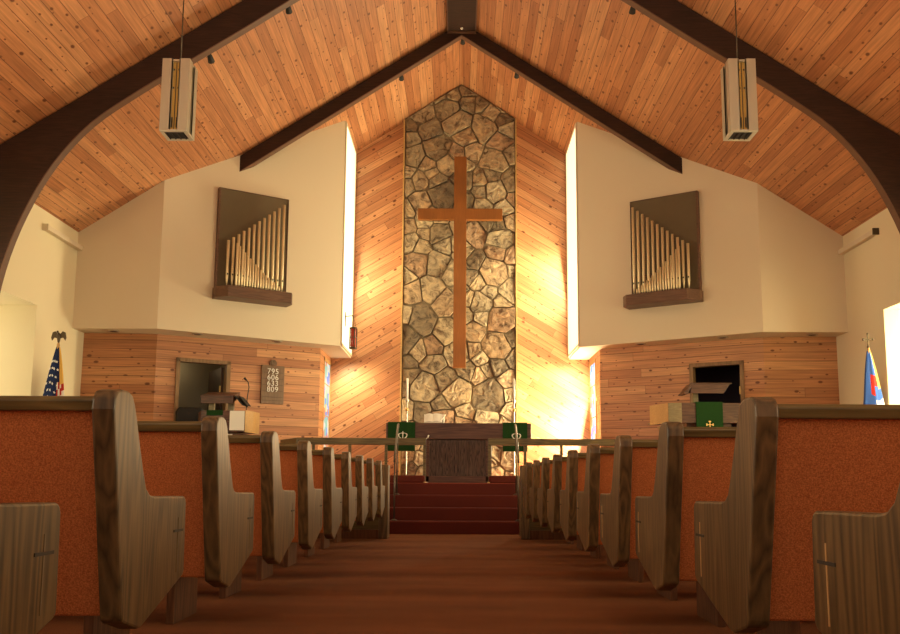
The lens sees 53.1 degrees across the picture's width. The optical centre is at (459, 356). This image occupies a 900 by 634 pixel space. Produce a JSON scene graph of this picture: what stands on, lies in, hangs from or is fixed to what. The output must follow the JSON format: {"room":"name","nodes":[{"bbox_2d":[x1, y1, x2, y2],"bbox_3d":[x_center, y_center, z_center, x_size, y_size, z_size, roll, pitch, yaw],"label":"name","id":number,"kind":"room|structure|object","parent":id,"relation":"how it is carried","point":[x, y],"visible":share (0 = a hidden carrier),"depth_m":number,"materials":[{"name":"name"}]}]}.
{"room":"church","nodes":[
{"label":"church","id":0,"kind":"room"},
{"bbox_2d":[0,203,83,395],"bbox_3d":[-6.212,-0.649,6.799,1.070,4.360,19.300,0,-8,0],"label":"wall","id":1,"kind":"structure","parent":0,"point":[37,293],"depth_m":12.11,"materials":[{"name":"beige paint"}]},
{"bbox_2d":[42,224,82,250],"bbox_3d":[-5.631,-1.675,12.878,0.085,0.090,1.340,0,-8,0],"label":"lamp","id":2,"kind":"object","parent":1,"relation":"attached to","point":[45,227],"visible":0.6,"depth_m":12.67,"materials":[{"name":"beige paint"}]},
{"bbox_2d":[80,333,320,449],"bbox_3d":[-3.958,0.825,14.044,3.650,2.215,0.451,4,-9,-23],"label":"wall","id":3,"kind":"structure","parent":0,"point":[141,365],"depth_m":13.96,"materials":[{"name":"brown wood"}]},
{"bbox_2d":[173,357,230,420],"bbox_3d":[-4.198,1.016,14.211,0.840,1.880,0.870,5,-9,-31],"label":"door","id":4,"kind":"structure","parent":3,"relation":"in","point":[215,384],"depth_m":14.13,"materials":[{"name":"brown wood"}]},
{"bbox_2d":[260,360,284,404],"bbox_3d":[-3.020,0.399,14.508,0.380,0.716,0.044,5,-9,-31],"label":"hymn board","id":5,"kind":"object","parent":3,"relation":"attached to","point":[272,375],"visible":1,"depth_m":14.49,"materials":[{"name":"brown wood"}]},
{"bbox_2d":[178,363,223,410],"bbox_3d":[-4.449,0.890,14.405,1.590,2.180,1.130,5,-9,-31],"label":"wall","id":6,"kind":"structure","parent":0,"point":[194,378],"depth_m":15.07,"materials":[{"name":"paint"}]},
{"bbox_2d":[72,121,350,357],"bbox_3d":[-3.814,-2.133,14.983,3.710,3.905,3.100,0,-8,0],"label":"wall","id":7,"kind":"structure","parent":0,"point":[147,266],"depth_m":13.74,"materials":[{"name":"beige paint"}]},
{"bbox_2d":[212,187,291,306],"bbox_3d":[-3.166,-1.722,13.973,1.200,1.750,0.360,5,-9,-33],"label":"organ pipes","id":8,"kind":"object","parent":7,"relation":"attached to","point":[251,248],"visible":1,"depth_m":13.96,"materials":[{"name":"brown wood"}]},
{"bbox_2d":[212,285,291,306],"bbox_3d":[-3.170,-0.940,13.864,1.200,0.170,0.360,5,-9,-33],"label":"shelf","id":9,"kind":"object","parent":8,"relation":"attached to","point":[236,293],"depth_m":13.72,"materials":[{"name":"brown wood"}]},
{"bbox_2d":[340,121,356,356],"bbox_3d":[-1.946,-2.006,15.774,0.023,3.840,1.460,0,-8,0],"label":"wall","id":10,"kind":"structure","parent":7,"relation":"in","point":[347,294],"depth_m":15.68,"materials":[{"name":"beige paint"}]},
{"bbox_2d":[345,312,356,349],"bbox_3d":[-1.808,-0.438,14.921,0.204,0.620,0.125,0,-8,0],"label":"sanctuary lamp","id":11,"kind":"object","parent":7,"relation":"attached to","point":[353,330],"visible":1,"depth_m":14.88,"materials":[{"name":"red glass"}]},
{"bbox_2d":[318,349,330,449],"bbox_3d":[-2.385,1.033,15.483,0.100,2.215,1.220,0,-8,0],"label":"wall","id":12,"kind":"structure","parent":0,"point":[323,354],"depth_m":15.16,"materials":[{"name":"brown wood"}]},
{"bbox_2d":[322,357,330,449],"bbox_3d":[-2.349,1.032,15.711,0.043,1.980,0.770,0,-8,0],"label":"window","id":13,"kind":"structure","parent":12,"relation":"in","point":[327,364],"depth_m":15.78,"materials":[{"name":"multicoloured glass"}]},
{"bbox_2d":[329,123,403,474],"bbox_3d":[-3.336,-0.834,16.443,4.720,7.408,0.150,0,-8,0],"label":"wall","id":14,"kind":"structure","parent":0,"point":[365,386],"depth_m":16.37,"materials":[{"name":"brown wood"}]},
{"bbox_2d":[37,534,821,633],"bbox_3d":[-0.007,1.304,4.413,13.800,0.100,15.100,0,-8,0],"label":"floor","id":15,"kind":"structure","parent":0,"point":[398,583],"depth_m":5.09,"materials":[{"name":"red carpet"}]},
{"bbox_2d":[0,502,60,633],"bbox_3d":[-3.040,0.406,1.520,4.462,0.851,0.607,0,-8,0],"label":"pew","id":16,"kind":"object","parent":15,"relation":"on","point":[29,531],"visible":1,"depth_m":1.69,"materials":[{"name":"brown wood"}]},
{"bbox_2d":[43,331,66,395],"bbox_3d":[-5.392,0.945,11.888,0.339,2.611,0.296,-4,-9,29],"label":"flag","id":17,"kind":"object","parent":15,"relation":"on","point":[54,385],"visible":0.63,"depth_m":11.95,"materials":[{"name":"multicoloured fabric"}]},
{"bbox_2d":[0,389,185,628],"bbox_3d":[-3.041,0.523,2.357,4.462,0.851,0.607,0,-8,0],"label":"pew","id":18,"kind":"object","parent":15,"relation":"on","point":[121,545],"visible":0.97,"depth_m":2.17,"materials":[{"name":"orange fabric"}]},
{"bbox_2d":[83,416,253,633],"bbox_3d":[-3.041,0.646,3.248,4.462,0.851,0.607,0,-8,0],"label":"pew","id":19,"kind":"object","parent":15,"relation":"on","point":[190,460],"visible":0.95,"depth_m":3.06,"materials":[{"name":"orange fabric"}]},
{"bbox_2d":[165,431,294,623],"bbox_3d":[-3.042,0.770,4.140,4.462,0.851,0.607,0,-8,0],"label":"pew","id":20,"kind":"object","parent":15,"relation":"on","point":[254,459],"visible":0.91,"depth_m":3.95,"materials":[{"name":"brown wood"}]},
{"bbox_2d":[219,440,322,597],"bbox_3d":[-3.043,0.894,5.031,4.462,0.851,0.607,0,-8,0],"label":"pew","id":21,"kind":"object","parent":15,"relation":"on","point":[295,459],"visible":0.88,"depth_m":4.83,"materials":[{"name":"brown wood"}]},
{"bbox_2d":[256,447,341,580],"bbox_3d":[-3.043,1.017,5.923,4.462,0.851,0.607,0,-8,0],"label":"pew","id":22,"kind":"object","parent":15,"relation":"on","point":[323,462],"visible":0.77,"depth_m":5.73,"materials":[{"name":"brown wood"}]},
{"bbox_2d":[283,452,356,566],"bbox_3d":[-3.044,1.141,6.814,4.462,0.851,0.607,0,-8,0],"label":"pew","id":23,"kind":"object","parent":15,"relation":"on","point":[343,476],"visible":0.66,"depth_m":6.62,"materials":[{"name":"brown wood"}]},
{"bbox_2d":[304,455,367,556],"bbox_3d":[-3.045,1.265,7.705,4.462,0.851,0.607,0,-8,0],"label":"pew","id":24,"kind":"object","parent":15,"relation":"on","point":[357,463],"visible":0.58,"depth_m":7.51,"materials":[{"name":"brown wood"}]},
{"bbox_2d":[320,458,377,548],"bbox_3d":[-3.045,1.389,8.597,4.462,0.851,0.607,0,-8,0],"label":"pew","id":25,"kind":"object","parent":15,"relation":"on","point":[369,463],"visible":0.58,"depth_m":8.39,"materials":[{"name":"brown wood"}]},
{"bbox_2d":[317,465,389,538],"bbox_3d":[-3.059,1.630,10.241,4.500,0.825,0.299,0,-8,0],"label":"screen","id":26,"kind":"object","parent":15,"relation":"on","point":[378,528],"visible":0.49,"depth_m":10.08,"materials":[{"name":"brown wood"}]},
{"bbox_2d":[333,460,384,542],"bbox_3d":[-3.046,1.512,9.488,4.462,0.851,0.607,0,-8,0],"label":"pew","id":27,"kind":"object","parent":15,"relation":"on","point":[378,464],"visible":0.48,"depth_m":9.29,"materials":[{"name":"brown wood"}]},
{"bbox_2d":[0,0,899,291],"bbox_3d":[0.010,-1.941,10.421,11.320,7.980,0.110,0,-8,0],"label":"arch","id":28,"kind":"object","parent":15,"relation":"on","point":[28,159],"visible":0.88,"depth_m":10.51,"materials":[{"name":"brown wood"}]},
{"bbox_2d":[519,465,576,539],"bbox_3d":[2.931,1.661,10.241,4.500,0.825,0.299,0,-8,0],"label":"screen","id":29,"kind":"object","parent":15,"relation":"on","point":[528,529],"visible":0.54,"depth_m":10.08,"materials":[{"name":"brown wood"}]},
{"bbox_2d":[523,462,572,543],"bbox_3d":[2.965,1.549,9.488,4.562,0.841,0.607,0,-8,0],"label":"pew","id":30,"kind":"object","parent":15,"relation":"on","point":[529,466],"visible":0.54,"depth_m":9.29,"materials":[{"name":"brown wood"}]},
{"bbox_2d":[529,460,584,550],"bbox_3d":[2.966,1.425,8.596,4.562,0.841,0.607,0,-8,0],"label":"pew","id":31,"kind":"object","parent":15,"relation":"on","point":[537,465],"visible":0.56,"depth_m":8.40,"materials":[{"name":"brown wood"}]},
{"bbox_2d":[537,457,599,558],"bbox_3d":[2.966,1.301,7.705,4.562,0.841,0.607,0,-8,0],"label":"pew","id":32,"kind":"object","parent":15,"relation":"on","point":[546,470],"visible":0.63,"depth_m":7.50,"materials":[{"name":"brown wood"}]},
{"bbox_2d":[547,454,618,568],"bbox_3d":[2.967,1.178,6.813,4.562,0.841,0.607,0,-8,0],"label":"pew","id":33,"kind":"object","parent":15,"relation":"on","point":[559,464],"visible":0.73,"depth_m":6.61,"materials":[{"name":"brown wood"}]},
{"bbox_2d":[560,450,643,582],"bbox_3d":[2.967,1.054,5.922,4.562,0.841,0.607,0,-8,0],"label":"pew","id":34,"kind":"object","parent":15,"relation":"on","point":[576,462],"visible":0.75,"depth_m":5.72,"materials":[{"name":"brown wood"}]},
{"bbox_2d":[576,444,676,600],"bbox_3d":[2.968,0.930,5.030,4.562,0.841,0.607,0,-8,0],"label":"pew","id":35,"kind":"object","parent":15,"relation":"on","point":[599,460],"visible":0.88,"depth_m":4.83,"materials":[{"name":"brown wood"}]},
{"bbox_2d":[600,435,725,626],"bbox_3d":[2.969,0.806,4.139,4.562,0.841,0.607,0,-8,0],"label":"pew","id":36,"kind":"object","parent":15,"relation":"on","point":[634,464],"visible":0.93,"depth_m":3.94,"materials":[{"name":"brown wood"}]},
{"bbox_2d":[635,422,800,633],"bbox_3d":[2.969,0.683,3.248,4.562,0.841,0.607,0,-8,0],"label":"pew","id":37,"kind":"object","parent":15,"relation":"on","point":[693,464],"visible":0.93,"depth_m":3.05,"materials":[{"name":"brown wood"}]},
{"bbox_2d":[694,397,899,633],"bbox_3d":[2.970,0.559,2.356,4.562,0.841,0.607,0,-8,0],"label":"pew","id":38,"kind":"object","parent":15,"relation":"on","point":[791,462],"visible":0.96,"depth_m":2.16,"materials":[{"name":"orange fabric"}]},
{"bbox_2d":[812,484,899,633],"bbox_3d":[2.971,0.435,1.465,4.562,0.841,0.607,0,-8,0],"label":"pew","id":39,"kind":"object","parent":15,"relation":"on","point":[856,555],"visible":1,"depth_m":1.57,"materials":[{"name":"brown wood"}]},
{"bbox_2d":[862,333,883,403],"bbox_3d":[5.476,0.984,11.881,0.378,2.643,0.292,0,-8,0],"label":"flag","id":40,"kind":"object","parent":15,"relation":"on","point":[872,390],"visible":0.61,"depth_m":11.94,"materials":[{"name":"blue fabric"}]},
{"bbox_2d":[0,0,899,235],"bbox_3d":[0.023,-4.470,7.384,12.200,4.146,19.400,0,-8,0],"label":"ceiling","id":41,"kind":"structure","parent":0,"point":[53,53],"depth_m":12.29,"materials":[{"name":"brown wood"}]},
{"bbox_2d":[159,0,197,140],"bbox_3d":[-2.953,-3.223,9.531,0.284,1.845,0.284,0,-8,0],"label":"pendant lantern","id":42,"kind":"object","parent":41,"relation":"hanging from","point":[179,76],"visible":1,"depth_m":9.35,"materials":[{"name":"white metal"}]},
{"bbox_2d":[207,54,214,63],"bbox_3d":[-3.041,-3.669,10.960,0.084,0.173,0.145,0,-8,0],"label":"spotlight","id":43,"kind":"object","parent":41,"relation":"hanging from","point":[211,60],"visible":0.65,"depth_m":10.95,"materials":[{"name":"black metal"}]},
{"bbox_2d":[286,6,291,13],"bbox_3d":[-2.107,-4.307,11.049,0.084,0.173,0.145,0,-8,0],"label":"spotlight","id":44,"kind":"object","parent":41,"relation":"hanging from","point":[288,10],"visible":0.56,"depth_m":11.05,"materials":[{"name":"black metal"}]},
{"bbox_2d":[239,31,681,173],"bbox_3d":[0.022,-4.130,14.384,7.000,2.535,0.120,0,-8,0],"label":"beam","id":45,"kind":"structure","parent":41,"relation":"attached to","point":[274,144],"depth_m":14.33,"materials":[{"name":"brown wood"}]},
{"bbox_2d":[446,0,476,33],"bbox_3d":[0.034,-6.423,6.353,0.464,0.200,16.420,0,-8,0],"label":"ridge beam","id":46,"kind":"structure","parent":41,"relation":"attached to","point":[460,13],"depth_m":13.99,"materials":[{"name":"brown wood"}]},
{"bbox_2d":[629,7,635,14],"bbox_3d":[2.123,-4.304,11.052,0.084,0.173,0.145,0,-8,0],"label":"spotlight","id":47,"kind":"object","parent":41,"relation":"attached to","point":[632,10],"visible":0.55,"depth_m":11.05,"materials":[{"name":"black metal"}]},
{"bbox_2d":[720,0,757,140],"bbox_3d":[2.937,-3.224,9.536,0.284,1.847,0.284,0,-8,0],"label":"pendant lantern","id":48,"kind":"object","parent":41,"relation":"hanging from","point":[738,76],"visible":1,"depth_m":9.35,"materials":[{"name":"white metal"}]},
{"bbox_2d":[389,483,518,534],"bbox_3d":[-0.012,2.261,13.568,11.360,0.720,5.100,0,-8,0],"label":"steps","id":49,"kind":"structure","parent":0,"point":[420,508],"depth_m":11.34,"materials":[{"name":"red carpet"}]},
{"bbox_2d":[175,407,203,420],"bbox_3d":[-4.044,1.291,13.421,0.640,1.120,0.550,3,-8,-17],"label":"armchair","id":50,"kind":"object","parent":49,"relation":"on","point":[182,413],"visible":0.21,"depth_m":13.66,"materials":[{"name":"black leather"}]},
{"bbox_2d":[198,392,259,434],"bbox_3d":[-3.389,1.146,13.002,0.873,1.299,0.662,0,-8,0],"label":"lectern","id":51,"kind":"object","parent":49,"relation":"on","point":[251,419],"visible":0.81,"depth_m":12.81,"materials":[{"name":"red wood"}]},
{"bbox_2d":[198,410,252,433],"bbox_3d":[-3.405,0.948,13.036,0.838,0.300,0.650,0,-8,0],"label":"box","id":52,"kind":"object","parent":51,"relation":"on","point":[248,419],"depth_m":12.77,"materials":[{"name":"beige wood"}]},
{"bbox_2d":[229,411,244,429],"bbox_3d":[-3.154,0.899,12.726,0.204,0.275,0.007,1,-8,-7],"label":"notice sheet","id":53,"kind":"object","parent":51,"relation":"attached to","point":[236,422],"visible":1,"depth_m":12.72,"materials":[{"name":"white paper"}]},
{"bbox_2d":[243,377,248,409],"bbox_3d":[-3.097,0.542,13.016,0.043,0.503,0.103,-5,-10,35],"label":"microphone","id":54,"kind":"object","parent":51,"relation":"on","point":[244,378],"visible":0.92,"depth_m":13.03,"materials":[{"name":"black metal"}]},
{"bbox_2d":[280,437,425,481],"bbox_3d":[-1.650,1.457,12.707,2.310,0.620,0.658,-2,-8,18],"label":"rail","id":55,"kind":"object","parent":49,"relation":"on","point":[314,441],"visible":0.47,"depth_m":12.61,"materials":[{"name":"brown wood"}]},
{"bbox_2d":[391,423,399,520],"bbox_3d":[-0.829,1.463,11.674,0.080,1.263,0.956,1,-8,-2],"label":"handrail","id":56,"kind":"object","parent":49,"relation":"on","point":[395,460],"visible":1,"depth_m":11.56,"materials":[{"name":"brown metal"}]},
{"bbox_2d":[405,377,408,474],"bbox_3d":[-0.876,1.188,14.776,0.220,1.730,0.220,0,-8,0],"label":"candle stand","id":57,"kind":"object","parent":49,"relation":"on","point":[406,400],"visible":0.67,"depth_m":14.82,"materials":[{"name":"metal"}]},
{"bbox_2d":[406,377,407,399],"bbox_3d":[-0.873,0.521,14.869,0.038,0.385,0.037,0,-8,0],"label":"candle","id":58,"kind":"object","parent":57,"relation":"on","point":[407,377],"depth_m":14.85,"materials":[{"name":"white wax"}]},
{"bbox_2d":[390,475,425,482],"bbox_3d":[-1.378,1.667,12.317,1.822,0.100,0.310,0,-8,0],"label":"kneeler","id":59,"kind":"object","parent":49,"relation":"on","point":[401,478],"visible":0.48,"depth_m":12.17,"materials":[{"name":"red fabric"}]},
{"bbox_2d":[386,423,530,482],"bbox_3d":[-0.023,1.492,13.902,2.190,0.895,0.750,0,-8,0],"label":"altar table","id":60,"kind":"object","parent":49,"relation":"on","point":[455,452],"visible":0.71,"depth_m":13.57,"materials":[{"name":"red wood"}]},
{"bbox_2d":[388,422,415,450],"bbox_3d":[-0.881,1.224,13.749,0.410,0.436,0.426,0,-8,0],"label":"altar cloth","id":61,"kind":"object","parent":60,"relation":"hanging from","point":[406,429],"visible":0.76,"depth_m":13.56,"materials":[{"name":"green fabric"}]},
{"bbox_2d":[424,413,445,422],"bbox_3d":[-0.420,0.949,13.900,0.400,0.174,0.209,-3,-9,26],"label":"open book","id":62,"kind":"object","parent":60,"relation":"on","point":[428,418],"visible":0.91,"depth_m":13.88,"materials":[{"name":"white paper"}]},
{"bbox_2d":[503,422,526,451],"bbox_3d":[0.829,1.233,13.749,0.370,0.436,0.426,0,-8,0],"label":"altar cloth","id":63,"kind":"object","parent":60,"relation":"hanging from","point":[508,428],"visible":0.7,"depth_m":13.56,"materials":[{"name":"green fabric"}]},
{"bbox_2d":[487,476,514,482],"bbox_3d":[1.335,1.681,12.317,1.912,0.100,0.310,0,-8,0],"label":"kneeler","id":64,"kind":"object","parent":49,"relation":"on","point":[491,479],"visible":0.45,"depth_m":12.17,"materials":[{"name":"red fabric"}]},
{"bbox_2d":[512,379,515,475],"bbox_3d":[0.889,1.197,14.776,0.220,1.730,0.220,0,-8,0],"label":"candle stand","id":65,"kind":"object","parent":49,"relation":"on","point":[513,401],"visible":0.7,"depth_m":14.82,"materials":[{"name":"metal"}]},
{"bbox_2d":[513,379,514,400],"bbox_3d":[0.892,0.531,14.869,0.038,0.385,0.037,0,-8,0],"label":"candle","id":66,"kind":"object","parent":65,"relation":"on","point":[513,379],"depth_m":14.85,"materials":[{"name":"white wax"}]},
{"bbox_2d":[513,424,518,520],"bbox_3d":[0.738,1.471,11.674,0.080,1.263,0.956,0,-8,2],"label":"handrail","id":67,"kind":"object","parent":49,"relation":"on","point":[515,425],"visible":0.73,"depth_m":11.54,"materials":[{"name":"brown metal"}]},
{"bbox_2d":[488,438,614,476],"bbox_3d":[1.608,1.473,12.703,2.396,0.620,0.665,3,-8,-17],"label":"rail","id":68,"kind":"object","parent":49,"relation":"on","point":[491,441],"visible":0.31,"depth_m":12.61,"materials":[{"name":"brown wood"}]},
{"bbox_2d":[648,383,740,429],"bbox_3d":[3.525,1.137,13.161,1.439,1.432,0.920,0,-8,0],"label":"pulpit","id":69,"kind":"object","parent":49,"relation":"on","point":[685,413],"visible":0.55,"depth_m":12.80,"materials":[{"name":"brown wood"}]},
{"bbox_2d":[694,402,722,426],"bbox_3d":[3.536,0.856,12.847,0.380,0.413,0.220,0,-8,0],"label":"altar cloth","id":70,"kind":"object","parent":69,"relation":"hanging from","point":[708,414],"visible":0.73,"depth_m":12.75,"materials":[{"name":"green fabric"}]},
{"bbox_2d":[400,85,515,475],"bbox_3d":[-0.013,-1.425,16.467,2.040,7.380,0.270,0,-8,0],"label":"stone wall","id":71,"kind":"structure","parent":0,"point":[485,246],"depth_m":16.30,"materials":[{"name":"grey stone"}]},
{"bbox_2d":[399,120,404,474],"bbox_3d":[-1.047,-1.087,16.298,0.025,6.652,0.190,0,-8,0],"label":"trim","id":72,"kind":"structure","parent":71,"relation":"attached to","point":[404,120],"depth_m":16.23,"materials":[{"name":"brown wood"}]},
{"bbox_2d":[418,156,501,367],"bbox_3d":[-0.001,-1.710,16.158,1.520,3.860,0.220,0,-8,0],"label":"wooden cross","id":73,"kind":"object","parent":71,"relation":"attached to","point":[459,214],"visible":1,"depth_m":16.14,"materials":[{"name":"brown wood"}]},
{"bbox_2d":[515,118,517,422],"bbox_3d":[1.018,-1.097,16.301,0.025,6.695,0.190,0,-8,0],"label":"trim","id":74,"kind":"structure","parent":71,"relation":"attached to","point":[515,118],"depth_m":16.36,"materials":[{"name":"brown wood"}]},
{"bbox_2d":[517,123,589,466],"bbox_3d":[3.344,-0.799,16.443,4.720,7.408,0.150,0,-8,0],"label":"wall","id":75,"kind":"structure","parent":0,"point":[553,388],"depth_m":16.38,"materials":[{"name":"brown wood"}]},
{"bbox_2d":[589,350,600,446],"bbox_3d":[2.374,1.058,15.483,0.100,2.215,1.220,0,-8,0],"label":"wall","id":76,"kind":"structure","parent":0,"point":[596,355],"depth_m":15.14,"materials":[{"name":"brown wood"}]},
{"bbox_2d":[589,358,596,438],"bbox_3d":[2.338,1.056,15.711,0.043,1.980,0.770,0,-8,0],"label":"window","id":77,"kind":"structure","parent":76,"relation":"in","point":[592,366],"depth_m":15.81,"materials":[{"name":"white glass"}]},
{"bbox_2d":[569,122,847,359],"bbox_3d":[3.836,-2.093,14.983,3.710,3.905,3.100,0,-8,0],"label":"wall","id":78,"kind":"structure","parent":0,"point":[769,268],"depth_m":13.75,"materials":[{"name":"beige paint"}]},
{"bbox_2d":[566,123,579,357],"bbox_3d":[1.967,-1.986,15.774,0.023,3.840,1.460,0,-8,0],"label":"wall","id":79,"kind":"structure","parent":78,"relation":"in","point":[573,322],"depth_m":15.70,"materials":[{"name":"beige paint"}]},
{"bbox_2d":[623,190,703,309],"bbox_3d":[3.114,-1.684,14.015,1.210,1.750,0.360,-5,-9,33],"label":"organ pipes","id":80,"kind":"object","parent":78,"relation":"attached to","point":[664,230],"visible":1,"depth_m":13.99,"materials":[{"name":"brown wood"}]},
{"bbox_2d":[623,288,703,309],"bbox_3d":[3.110,-0.901,13.906,1.210,0.170,0.360,-5,-9,33],"label":"shelf","id":81,"kind":"object","parent":80,"relation":"attached to","point":[649,299],"depth_m":13.77,"materials":[{"name":"brown wood"}]},
{"bbox_2d":[695,365,740,426],"bbox_3d":[4.226,0.954,14.533,1.590,2.180,1.130,-4,-9,31],"label":"wall","id":82,"kind":"structure","parent":0,"point":[724,374],"depth_m":15.11,"materials":[{"name":"paint"}]},
{"bbox_2d":[600,337,839,446],"bbox_3d":[3.949,0.867,14.044,3.650,2.215,0.451,-3,-9,23],"label":"wall","id":83,"kind":"structure","parent":0,"point":[787,370],"depth_m":14.15,"materials":[{"name":"brown wood"}]},
{"bbox_2d":[689,360,744,402],"bbox_3d":[4.187,1.060,14.211,0.840,1.880,0.870,-4,-9,31],"label":"door frame","id":84,"kind":"structure","parent":83,"relation":"in","point":[692,372],"depth_m":13.94,"materials":[{"name":"brown wood"}]},
{"bbox_2d":[836,208,899,404],"bbox_3d":[6.218,-0.584,6.799,1.070,4.360,19.300,0,-8,0],"label":"wall","id":85,"kind":"structure","parent":0,"point":[872,268],"depth_m":12.40,"materials":[{"name":"beige paint"}]},
{"bbox_2d":[838,228,878,254],"bbox_3d":[5.648,-1.616,12.878,0.085,0.090,1.340,0,-8,0],"label":"lamp","id":86,"kind":"object","parent":85,"relation":"attached to","point":[875,231],"visible":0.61,"depth_m":12.67,"materials":[{"name":"beige metal"}]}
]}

